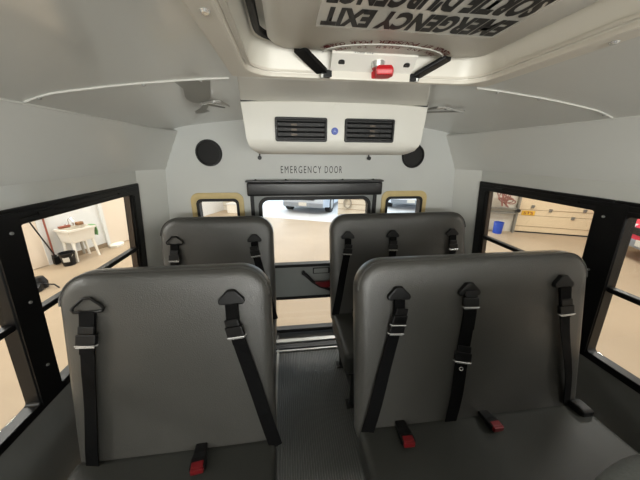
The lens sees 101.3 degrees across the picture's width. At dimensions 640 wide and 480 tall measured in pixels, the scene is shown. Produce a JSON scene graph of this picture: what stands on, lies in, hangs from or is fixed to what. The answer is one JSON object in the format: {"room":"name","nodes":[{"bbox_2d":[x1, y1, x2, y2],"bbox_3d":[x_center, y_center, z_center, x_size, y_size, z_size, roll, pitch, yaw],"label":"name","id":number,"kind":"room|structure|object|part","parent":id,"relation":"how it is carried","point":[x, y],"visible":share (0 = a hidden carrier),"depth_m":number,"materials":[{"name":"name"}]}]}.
{"room":"vehicle interior","nodes":[
{"label":"vehicle interior","id":0,"kind":"room"},
{"bbox_2d":[0,382,80,479],"bbox_3d":[-0.988,1.170,0.370,0.227,0.553,3.720,-2,18,-7],"label":"wall","id":1,"kind":"structure","parent":0,"point":[48,448],"depth_m":1.08,"materials":[{"name":"grey plastic"}]},
{"bbox_2d":[0,169,169,265],"bbox_3d":[-0.924,0.503,0.159,0.252,0.852,3.720,-2,18,-7],"label":"wall","id":2,"kind":"structure","parent":0,"point":[152,184],"depth_m":1.51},
{"bbox_2d":[0,212,44,450],"bbox_3d":[-1.035,0.402,0.576,0.124,0.772,0.833,-2,18,-7],"label":"window","id":3,"kind":"structure","parent":2,"relation":"in","point":[9,330],"depth_m":0.94,"materials":[{"name":"black"}]},
{"bbox_3d":[-1.036,0.417,0.582,0.038,0.024,0.707,-2,18,-7],"label":"meeting rail","id":4,"kind":"part","parent":3,"relation":"part of","materials":[{"name":"black metal"}]},
{"bbox_2d":[0,212,62,404],"bbox_3d":[-1.060,0.276,0.962,0.069,0.750,0.095,-2,18,-7],"label":"trim","id":5,"kind":"structure","parent":2,"relation":"attached to","point":[15,262],"depth_m":0.95,"materials":[{"name":"black"}]},
{"bbox_2d":[0,378,70,455],"bbox_3d":[-0.995,0.934,0.202,0.032,0.029,3.550,-2,18,-7],"label":"trim","id":6,"kind":"structure","parent":2,"relation":"attached to","point":[7,445],"depth_m":0.99,"materials":[{"name":"black"}]},
{"bbox_2d":[0,183,147,387],"bbox_3d":[-1.138,0.147,1.350,0.124,0.772,0.856,-2,18,-7],"label":"window","id":7,"kind":"structure","parent":2,"relation":"in","point":[130,193],"depth_m":1.32,"materials":[{"name":"black metal"}]},
{"bbox_3d":[-1.138,0.165,1.346,0.038,0.024,0.709,-2,18,-7],"label":"meeting rail","id":8,"kind":"part","parent":7,"relation":"part of","materials":[{"name":"black metal"}]},
{"bbox_2d":[40,201,223,255],"bbox_3d":[-6.635,-0.611,1.393,0.150,4.600,19.200,6,19,16],"label":"wall","id":9,"kind":"structure","parent":0,"point":[88,215],"depth_m":5.85,"materials":[{"name":"white paint"}]},
{"bbox_2d":[22,220,52,269],"bbox_3d":[-5.632,-0.432,4.677,0.045,2.220,0.890,6,19,16],"label":"door","id":10,"kind":"structure","parent":9,"relation":"in","point":[39,253],"depth_m":5.14,"materials":[{"name":"beige"}]},
{"bbox_3d":[-5.632,-0.432,4.677,0.045,2.220,0.890,6,19,16],"label":"casing","id":11,"kind":"part","parent":10,"relation":"part of","materials":[{"name":"white"}]},
{"bbox_2d":[77,243,107,255],"bbox_3d":[-7.254,2.252,-0.123,0.020,0.100,14.380,6,19,16],"label":"baseboard","id":12,"kind":"structure","parent":9,"relation":"attached to","point":[103,245],"depth_m":6.14,"materials":[{"name":"brown"}]},
{"bbox_2d":[97,197,128,246],"bbox_3d":[-5.013,-1.079,6.659,0.045,2.220,1.240,6,19,16],"label":"door","id":13,"kind":"structure","parent":9,"relation":"in","point":[112,214],"depth_m":6.51,"materials":[{"name":"beige"}]},
{"bbox_3d":[-5.013,-1.079,6.659,0.045,2.220,1.240,6,19,16],"label":"casing","id":14,"kind":"part","parent":13,"relation":"part of","materials":[{"name":"white"}]},
{"bbox_2d":[165,120,454,218],"bbox_3d":[-0.007,-0.033,2.085,2.380,1.780,0.050,-2,18,-7],"label":"wall","id":15,"kind":"structure","parent":0,"point":[186,176],"depth_m":1.87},
{"bbox_2d":[195,139,221,165],"bbox_3d":[-0.750,-0.587,1.770,0.174,0.174,0.011,-2,18,-7],"label":"speaker","id":16,"kind":"object","parent":15,"relation":"attached to","point":[208,152],"visible":1,"depth_m":1.77},
{"bbox_2d":[198,142,219,163],"bbox_3d":[-0.750,-0.587,1.770,0.148,0.148,0.008,-2,18,-7],"label":"grille","id":17,"kind":"object","parent":16,"relation":"attached to","point":[208,152],"depth_m":1.77,"materials":[{"name":"black plastic"}]},
{"bbox_2d":[191,192,244,216],"bbox_3d":[-0.734,-0.153,1.935,0.363,0.392,0.064,-2,18,-7],"label":"window","id":18,"kind":"structure","parent":15,"relation":"in","point":[197,199],"depth_m":1.86,"materials":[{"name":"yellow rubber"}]},
{"bbox_2d":[276,335,337,352],"bbox_3d":[-0.035,0.853,2.156,0.720,0.032,0.140,-2,18,-7],"label":"trim","id":19,"kind":"structure","parent":15,"relation":"attached to","point":[332,337],"depth_m":2.17,"materials":[{"name":"silver metal"}]},
{"bbox_2d":[281,166,341,172],"bbox_3d":[-0.059,-0.507,1.892,0.443,0.050,0.001,-2,18,-7],"label":"lettering","id":20,"kind":"object","parent":15,"relation":"in","point":[281,166],"depth_m":1.89,"materials":[{"name":"black paint"}]},
{"bbox_2d":[250,195,376,332],"bbox_3d":[-0.039,0.208,2.129,0.945,1.247,0.108,-2,18,-7],"label":"door","id":21,"kind":"structure","parent":15,"relation":"in","point":[305,279],"depth_m":2.15,"materials":[{"name":"black metal"}]},
{"bbox_3d":[-0.043,0.196,2.155,0.903,1.240,0.040,-2,18,-7],"label":"panel","id":22,"kind":"part","parent":21,"relation":"part of","materials":[{"name":"grey metal"}]},
{"bbox_3d":[-0.017,0.342,2.136,0.264,0.187,0.053,1,18,1],"label":"release handle","id":23,"kind":"part","parent":21,"relation":"part of","materials":[{"name":"black plastic"}]},
{"bbox_3d":[0.008,0.249,2.156,0.119,0.040,0.007,-2,18,-7],"label":"plate","id":24,"kind":"part","parent":21,"relation":"part of","materials":[{"name":"grey metal"}]},
{"bbox_3d":[0.011,0.249,2.156,0.140,0.050,0.008,-2,18,-7],"label":"instruction plate","id":25,"kind":"part","parent":21,"relation":"part of","materials":[{"name":"black plastic"}]},
{"bbox_2d":[245,179,383,195],"bbox_3d":[-0.027,-0.383,1.897,0.990,0.113,0.079,-2,18,-7],"label":"pad","id":26,"kind":"object","parent":15,"relation":"attached to","point":[255,187],"visible":1,"depth_m":1.86,"materials":[{"name":"black leather"}]},
{"bbox_2d":[380,191,426,212],"bbox_3d":[0.653,-0.199,2.105,0.367,0.392,0.064,-2,18,-7],"label":"window","id":27,"kind":"structure","parent":15,"relation":"in","point":[420,196],"depth_m":2.03,"materials":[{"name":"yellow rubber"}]},
{"bbox_2d":[402,145,423,167],"bbox_3d":[0.693,-0.624,1.951,0.174,0.174,0.011,-2,18,-7],"label":"speaker","id":28,"kind":"object","parent":15,"relation":"attached to","point":[413,159],"visible":0.73,"depth_m":1.95},
{"bbox_2d":[404,147,421,165],"bbox_3d":[0.693,-0.624,1.951,0.148,0.148,0.008,-2,18,-7],"label":"grille","id":29,"kind":"object","parent":28,"relation":"attached to","point":[414,158],"depth_m":1.95,"materials":[{"name":"black"}]},
{"bbox_2d":[0,0,639,185],"bbox_3d":[0.231,-0.131,0.120,2.434,0.393,3.750,-2,18,-7],"label":"ceiling","id":30,"kind":"structure","parent":0,"point":[88,87],"depth_m":0.88,"materials":[{"name":"grey"}]},
{"bbox_2d":[199,100,229,107],"bbox_3d":[-0.458,-0.587,1.140,0.096,0.024,0.215,-2,18,-7],"label":"clip","id":31,"kind":"object","parent":30,"relation":"attached to","point":[208,103],"visible":1,"depth_m":1.09,"materials":[{"name":"silver metal"}]},
{"bbox_3d":[-0.473,-0.595,1.163,0.008,0.018,0.173,5,19,14],"label":"rod","id":32,"kind":"part","parent":31,"relation":"part of","materials":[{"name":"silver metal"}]},
{"bbox_2d":[237,77,429,159],"bbox_3d":[0.048,-0.535,1.327,0.826,0.276,1.076,-2,18,-7],"label":"air conditioner","id":33,"kind":"object","parent":30,"relation":"attached to","point":[281,115],"visible":0.96,"depth_m":1.11,"materials":[{"name":"white plastic"}]},
{"bbox_2d":[275,117,326,141],"bbox_3d":[-0.079,-0.467,1.111,0.219,0.095,0.021,-2,18,-7],"label":"vent","id":34,"kind":"object","parent":33,"relation":"attached to","point":[287,129],"depth_m":1.11,"materials":[{"name":"black plastic"}]},
{"bbox_2d":[344,118,394,142],"bbox_3d":[0.216,-0.476,1.147,0.221,0.095,0.021,-2,18,-7],"label":"vent","id":35,"kind":"object","parent":33,"relation":"attached to","point":[356,130],"depth_m":1.14,"materials":[{"name":"black plastic"}]},
{"bbox_2d":[181,0,639,86],"bbox_3d":[0.196,-0.371,0.354,0.780,0.089,0.888,-2,18,-7],"label":"roof hatch","id":36,"kind":"object","parent":30,"relation":"attached to","point":[479,43],"visible":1,"depth_m":0.57,"materials":[{"name":"beige plastic"}]},
{"bbox_3d":[0.147,-0.490,0.720,0.236,0.046,0.039,-2,18,-7],"label":"handle plate","id":37,"kind":"part","parent":36,"relation":"part of","materials":[{"name":"white metal"}]},
{"bbox_3d":[0.168,-0.469,0.737,0.068,0.024,0.079,-2,18,-7],"label":"red knob","id":38,"kind":"part","parent":36,"relation":"part of","materials":[{"name":"red plastic"}]},
{"bbox_3d":[0.205,-0.404,0.371,0.588,0.030,0.698,-2,18,-7],"label":"lid","id":39,"kind":"part","parent":36,"relation":"part of","materials":[{"name":"white plastic"}]},
{"bbox_2d":[427,106,464,112],"bbox_3d":[0.562,-0.619,1.253,0.144,0.028,0.194,-15,24,-40],"label":"clip","id":40,"kind":"object","parent":30,"relation":"attached to","point":[445,108],"visible":0.86,"depth_m":1.22,"materials":[{"name":"silver metal"}]},
{"bbox_3d":[0.612,-0.632,1.296,0.008,0.022,0.194,-15,24,-39],"label":"rod","id":41,"kind":"part","parent":40,"relation":"part of","materials":[{"name":"silver metal"}]},
{"bbox_2d":[0,200,639,429],"bbox_3d":[7.438,-1.838,12.950,60.001,0.100,49.000,6,19,16],"label":"floor","id":42,"kind":"structure","parent":0,"point":[295,240],"depth_m":4.95,"materials":[{"name":"concrete"}]},
{"bbox_2d":[29,222,61,264],"bbox_3d":[-5.434,-0.169,5.062,0.104,1.423,0.421,13,22,34],"label":"broom","id":43,"kind":"object","parent":42,"relation":"on","point":[56,260],"visible":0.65,"depth_m":5.29,"materials":[{"name":"black plastic"}]},
{"bbox_3d":[-5.468,-0.211,5.033,0.024,1.326,0.359,17,24,40],"label":"handle","id":44,"kind":"part","parent":43,"relation":"part of","materials":[{"name":"black plastic"}]},
{"bbox_2d":[35,275,59,292],"bbox_3d":[-4.641,0.741,4.367,0.467,0.200,0.378,-2,18,-7],"label":"dustpan","id":45,"kind":"object","parent":42,"relation":"on","point":[42,282],"visible":0.45,"depth_m":4.40,"materials":[{"name":"black plastic"}]},
{"bbox_2d":[35,275,48,288],"bbox_3d":[-4.736,0.715,4.443,0.200,0.200,0.195,-2,18,-7],"label":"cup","id":46,"kind":"object","parent":45,"relation":"on","point":[41,280],"depth_m":4.40,"materials":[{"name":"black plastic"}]},
{"bbox_3d":[-4.556,0.762,4.440,0.280,0.108,0.064,-2,18,-7],"label":"handle","id":47,"kind":"part","parent":45,"relation":"part of","materials":[{"name":"black plastic"}]},
{"bbox_2d":[42,219,59,264],"bbox_3d":[-5.450,-0.201,5.211,0.153,1.451,0.079,15,23,37],"label":"mop","id":48,"kind":"object","parent":42,"relation":"on","point":[43,221],"visible":0.38,"depth_m":5.25,"materials":[{"name":"brown"}]},
{"bbox_3d":[-5.451,-0.268,5.206,0.031,1.322,0.131,-13,22,-35],"label":"handle","id":49,"kind":"part","parent":48,"relation":"part of","materials":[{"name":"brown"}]},
{"bbox_2d":[57,250,76,266],"bbox_3d":[-5.130,0.377,5.350,0.266,0.270,0.266,-2,18,-7],"label":"bucket","id":50,"kind":"object","parent":42,"relation":"on","point":[68,258],"visible":1,"depth_m":5.29,"materials":[{"name":"black plastic"}]},
{"bbox_2d":[53,218,100,261],"bbox_3d":[-5.176,-0.037,5.618,0.430,0.893,0.530,6,19,16],"label":"sink","id":51,"kind":"object","parent":42,"relation":"on","point":[74,234],"visible":0.83,"depth_m":5.52,"materials":[{"name":"white plastic"},{"name":"chrome"}]},
{"bbox_2d":[57,225,70,228],"bbox_3d":[-5.317,-0.273,5.459,0.070,0.051,0.200,6,19,16],"label":"scrub brush","id":52,"kind":"object","parent":51,"relation":"on","point":[63,226],"visible":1,"depth_m":5.43,"materials":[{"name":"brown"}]},
{"bbox_3d":[-5.362,0.235,5.550,0.055,0.414,0.078,5,19,14],"label":"leg","id":53,"kind":"part","parent":51,"relation":"part of","materials":[{"name":"beige"}]},
{"bbox_2d":[53,224,95,243],"bbox_3d":[-5.175,-0.133,5.587,0.430,0.290,0.530,6,19,16],"label":"basin","id":54,"kind":"object","parent":51,"relation":"in","point":[74,234],"depth_m":5.49,"materials":[{"name":"beige plastic"}]},
{"bbox_3d":[-5.092,0.263,5.474,0.055,0.415,0.090,-10,21,-28],"label":"leg","id":55,"kind":"part","parent":51,"relation":"part of","materials":[{"name":"beige"}]},
{"bbox_3d":[-5.251,0.118,5.908,0.055,0.414,0.078,5,19,14],"label":"leg","id":56,"kind":"part","parent":51,"relation":"part of","materials":[{"name":"beige"}]},
{"bbox_2d":[88,224,98,234],"bbox_3d":[-4.982,-0.231,5.776,0.140,0.241,0.082,6,19,16],"label":"cloth","id":57,"kind":"object","parent":51,"relation":"hanging from","point":[95,229],"visible":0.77,"depth_m":5.80,"materials":[{"name":"green fabric"}]},
{"bbox_3d":[-4.980,0.145,5.834,0.090,0.415,0.055,-10,21,-28],"label":"leg","id":58,"kind":"part","parent":51,"relation":"part of","materials":[{"name":"beige"}]},
{"bbox_2d":[108,242,123,247],"bbox_3d":[-5.005,0.108,6.479,0.204,0.073,0.372,4,19,12],"label":"rag","id":59,"kind":"object","parent":42,"relation":"on","point":[117,244],"visible":1,"depth_m":6.39,"materials":[{"name":"beige fabric"}]},
{"bbox_2d":[226,202,236,212],"bbox_3d":[-3.344,-1.260,10.222,0.440,0.360,0.390,6,19,16],"label":"storage box","id":60,"kind":"object","parent":42,"relation":"on","point":[231,207],"visible":0.73,"depth_m":10.06,"materials":[{"name":"beige cardboard"}]},
{"bbox_2d":[283,199,337,211],"bbox_3d":[0.004,-2.440,11.817,1.890,1.650,4.636,6,19,16],"label":"car","id":61,"kind":"object","parent":42,"relation":"on","point":[328,205],"visible":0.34,"depth_m":9.89,"materials":[{"name":"silver metal"}]},
{"bbox_2d":[388,199,415,206],"bbox_3d":[4.326,-2.646,12.540,1.890,1.650,4.636,6,19,16],"label":"car","id":62,"kind":"object","parent":42,"relation":"on","point":[391,201],"visible":0.07,"depth_m":10.68,"materials":[{"name":"white paint"}]},
{"bbox_2d":[492,221,503,233],"bbox_3d":[5.253,-0.368,7.747,0.266,0.330,0.266,-2,18,-7],"label":"drum","id":63,"kind":"object","parent":42,"relation":"on","point":[498,225],"visible":1,"depth_m":7.68,"materials":[{"name":"blue plastic"}]},
{"bbox_2d":[491,197,521,232],"bbox_3d":[5.405,-1.212,7.645,0.832,2.000,0.202,6,19,16],"label":"storage rack","id":64,"kind":"object","parent":42,"relation":"on","point":[517,209],"visible":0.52,"depth_m":7.71,"materials":[{"name":"silver metal"}]},
{"bbox_2d":[497,193,515,207],"bbox_3d":[5.356,-1.179,7.552,0.517,0.516,0.100,6,19,15],"label":"hose","id":65,"kind":"object","parent":64,"relation":"hanging from","point":[504,199],"visible":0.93,"depth_m":7.55,"materials":[{"name":"brown rubber"}]},
{"bbox_3d":[5.779,-1.201,7.618,0.045,2.000,0.045,6,19,16],"label":"post","id":66,"kind":"part","parent":64,"relation":"part of","materials":[{"name":"silver metal"}]},
{"bbox_3d":[5.751,-1.171,7.527,0.045,2.000,0.045,6,19,16],"label":"post","id":67,"kind":"part","parent":64,"relation":"part of","materials":[{"name":"silver metal"}]},
{"bbox_2d":[629,219,639,249],"bbox_3d":[9.066,-0.080,4.841,4.636,1.650,1.890,6,19,16],"label":"car","id":68,"kind":"object","parent":42,"relation":"on","point":[635,239],"visible":0.2,"depth_m":5.79,"materials":[{"name":"red paint"}]},
{"bbox_2d":[633,227,639,235],"bbox_3d":[6.900,-0.100,5.510,0.060,0.150,0.900,6,19,16],"label":"grille","id":69,"kind":"object","parent":68,"relation":"attached to","point":[636,232],"depth_m":5.77,"materials":[{"name":"black rubber"}]},
{"bbox_3d":[6.848,0.104,5.593,0.015,0.130,0.310,6,19,16],"label":"licence plate","id":70,"kind":"part","parent":68,"relation":"part of","materials":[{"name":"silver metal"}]},
{"bbox_2d":[275,329,364,479],"bbox_3d":[0.217,1.379,0.643,2.440,0.060,3.800,-2,18,-7],"label":"floor","id":71,"kind":"structure","parent":0,"point":[315,425],"depth_m":1.55,"materials":[{"name":"rubber"}]},
{"bbox_2d":[58,263,281,479],"bbox_3d":[-0.501,0.700,0.855,0.738,1.089,0.663,-2,18,-7],"label":"seat","id":72,"kind":"object","parent":71,"relation":"on","point":[172,368],"visible":1,"depth_m":0.94,"materials":[{"name":"grey leather"}]},
{"bbox_2d":[67,440,276,479],"bbox_3d":[-0.500,0.907,0.807,0.715,0.136,0.442,-2,18,-7],"label":"cushion","id":73,"kind":"object","parent":72,"relation":"on","point":[225,459],"depth_m":0.94,"materials":[{"name":"leather"}]},
{"bbox_2d":[160,216,277,363],"bbox_3d":[-0.628,0.449,1.615,0.718,1.089,0.663,-2,18,-7],"label":"seat","id":74,"kind":"object","parent":71,"relation":"on","point":[217,239],"visible":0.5,"depth_m":1.69,"materials":[{"name":"grey leather"}]},
{"bbox_2d":[273,319,276,363],"bbox_3d":[-0.621,0.656,1.567,0.706,0.136,0.442,-2,18,-7],"label":"cushion","id":75,"kind":"object","parent":74,"relation":"on","point":[274,320],"depth_m":1.63,"materials":[{"name":"leather"}]},
{"bbox_2d":[276,349,278,412],"bbox_3d":[0.157,1.401,0.472,0.558,0.006,3.480,-2,18,-7],"label":"trim","id":76,"kind":"structure","parent":71,"relation":"on","point":[277,349],"depth_m":1.81,"materials":[{"name":"silver metal"}]},
{"bbox_2d":[276,340,336,349],"bbox_3d":[-0.034,0.849,2.144,0.720,0.006,0.050,-2,18,-7],"label":"trim","id":77,"kind":"structure","parent":71,"relation":"on","point":[331,342],"depth_m":2.13,"materials":[{"name":"grey metal"}]},
{"bbox_2d":[329,212,465,408],"bbox_3d":[0.592,0.408,1.765,1.003,1.089,0.663,-2,18,-7],"label":"seat","id":78,"kind":"object","parent":71,"relation":"on","point":[359,238],"visible":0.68,"depth_m":1.82,"materials":[{"name":"grey leather"}]},
{"bbox_3d":[0.156,0.793,1.896,0.070,0.270,0.060,-2,18,-7],"label":"leg","id":79,"kind":"part","parent":78,"relation":"part of","materials":[{"name":"black metal"}]},
{"bbox_2d":[332,313,353,373],"bbox_3d":[0.606,0.615,1.718,1.000,0.136,0.442,-2,18,-7],"label":"cushion","id":80,"kind":"object","parent":78,"relation":"on","point":[342,323],"depth_m":1.60,"materials":[{"name":"leather"}]},
{"bbox_3d":[0.197,0.893,1.595,0.070,0.270,0.060,-2,18,-7],"label":"leg","id":81,"kind":"part","parent":78,"relation":"part of","materials":[{"name":"black metal"}]},
{"bbox_3d":[0.568,0.198,1.914,1.000,0.779,0.245,-2,18,-7],"label":"backrest","id":82,"kind":"part","parent":78,"relation":"part of","materials":[{"name":"grey leather"}]},
{"bbox_2d":[353,250,638,479],"bbox_3d":[0.680,0.662,0.996,1.032,1.089,0.663,-2,18,-7],"label":"seat","id":83,"kind":"object","parent":71,"relation":"on","point":[466,365],"visible":1,"depth_m":1.06,"materials":[{"name":"grey leather"}]},
{"bbox_3d":[0.655,0.452,1.145,1.032,0.779,0.245,-2,18,-7],"label":"backrest","id":84,"kind":"part","parent":83,"relation":"part of","materials":[{"name":"grey leather"}]},
{"bbox_2d":[358,404,638,479],"bbox_3d":[0.693,0.869,0.948,1.032,0.136,0.442,-2,18,-7],"label":"cushion","id":85,"kind":"object","parent":83,"relation":"on","point":[536,441],"depth_m":1.00,"materials":[{"name":"leather"}]},
{"bbox_2d":[594,454,639,479],"bbox_3d":[0.840,0.898,0.277,0.905,1.092,0.664,-2,18,-7],"label":"seat","id":86,"kind":"object","parent":71,"relation":"on","point":[628,468],"visible":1,"depth_m":0.36,"materials":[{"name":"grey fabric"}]},
{"bbox_2d":[223,192,517,230],"bbox_3d":[4.001,-2.652,7.831,16.700,4.600,0.200,6,19,16],"label":"wall","id":87,"kind":"structure","parent":0,"point":[507,219],"depth_m":7.97,"materials":[{"name":"beige paint"}]},
{"bbox_2d":[223,199,364,213],"bbox_3d":[-0.999,-1.955,9.505,6.050,1.812,0.008,6,19,16],"label":"trim","id":88,"kind":"structure","parent":87,"relation":"attached to","point":[355,199],"depth_m":9.12,"materials":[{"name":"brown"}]},
{"bbox_2d":[263,213,333,221],"bbox_3d":[1.187,-0.593,8.943,7.600,0.054,0.600,6,19,16],"label":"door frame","id":89,"kind":"structure","parent":87,"relation":"attached to","point":[297,217],"depth_m":9.48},
{"bbox_2d":[343,199,351,208],"bbox_3d":[0.947,-1.274,9.076,0.296,0.376,0.062,6,19,16],"label":"rope coil","id":90,"kind":"object","parent":87,"relation":"hanging from","point":[344,199],"visible":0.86,"depth_m":9.07,"materials":[{"name":"beige fabric"}]},
{"bbox_2d":[514,197,593,236],"bbox_3d":[7.801,-1.735,6.865,4.020,3.512,0.105,6,19,16],"label":"door","id":91,"kind":"structure","parent":87,"relation":"in","point":[549,218],"depth_m":7.56,"materials":[{"name":"brown"}]},
{"bbox_2d":[521,210,534,215],"bbox_3d":[6.097,-0.790,7.689,0.330,0.130,0.013,6,19,16],"label":"sign","id":92,"kind":"object","parent":91,"relation":"attached to","point":[523,211],"visible":1,"depth_m":7.68,"materials":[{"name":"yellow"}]},
{"bbox_2d":[451,169,639,253],"bbox_3d":[1.382,0.427,0.442,0.252,0.852,3.720,-2,18,-7],"label":"wall","id":93,"kind":"structure","parent":0,"point":[466,182],"depth_m":1.62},
{"bbox_2d":[472,181,615,269],"bbox_3d":[1.277,0.063,1.658,0.124,0.772,0.833,-2,18,-7],"label":"window","id":94,"kind":"structure","parent":93,"relation":"in","point":[486,189],"depth_m":1.72,"materials":[{"name":"glass"},{"name":"black plastic"},{"name":"black metal"}]},
{"bbox_3d":[1.279,0.081,1.654,0.038,0.024,0.686,-2,18,-7],"label":"meeting rail","id":95,"kind":"part","parent":94,"relation":"part of","materials":[{"name":"black metal"}]},
{"bbox_2d":[580,201,628,351],"bbox_3d":[1.303,0.194,1.264,0.069,0.750,0.118,-2,18,-7],"label":"trim","id":96,"kind":"structure","parent":93,"relation":"attached to","point":[604,234],"depth_m":1.22,"materials":[{"name":"black"}]},
{"bbox_2d":[579,350,639,393],"bbox_3d":[1.468,0.853,0.504,0.032,0.029,3.550,-2,18,-7],"label":"trim","id":97,"kind":"structure","parent":93,"relation":"attached to","point":[598,363],"depth_m":1.23,"materials":[{"name":"black"}]},
{"bbox_2d":[581,200,639,389],"bbox_3d":[1.382,0.322,0.873,0.124,0.772,0.833,-2,18,-7],"label":"window","id":98,"kind":"structure","parent":93,"relation":"in","point":[633,213],"depth_m":1.18,"materials":[{"name":"black metal"}]},
{"bbox_3d":[1.383,0.337,0.879,0.038,0.024,0.707,-2,18,-7],"label":"meeting rail","id":99,"kind":"part","parent":98,"relation":"part of","materials":[{"name":"black metal"}]},
{"bbox_2d":[575,353,639,453],"bbox_3d":[1.436,1.089,0.668,0.227,0.553,3.720,-2,18,-7],"label":"wall","id":100,"kind":"structure","parent":0,"point":[614,404],"depth_m":1.25,"materials":[{"name":"grey plastic"}]}
]}

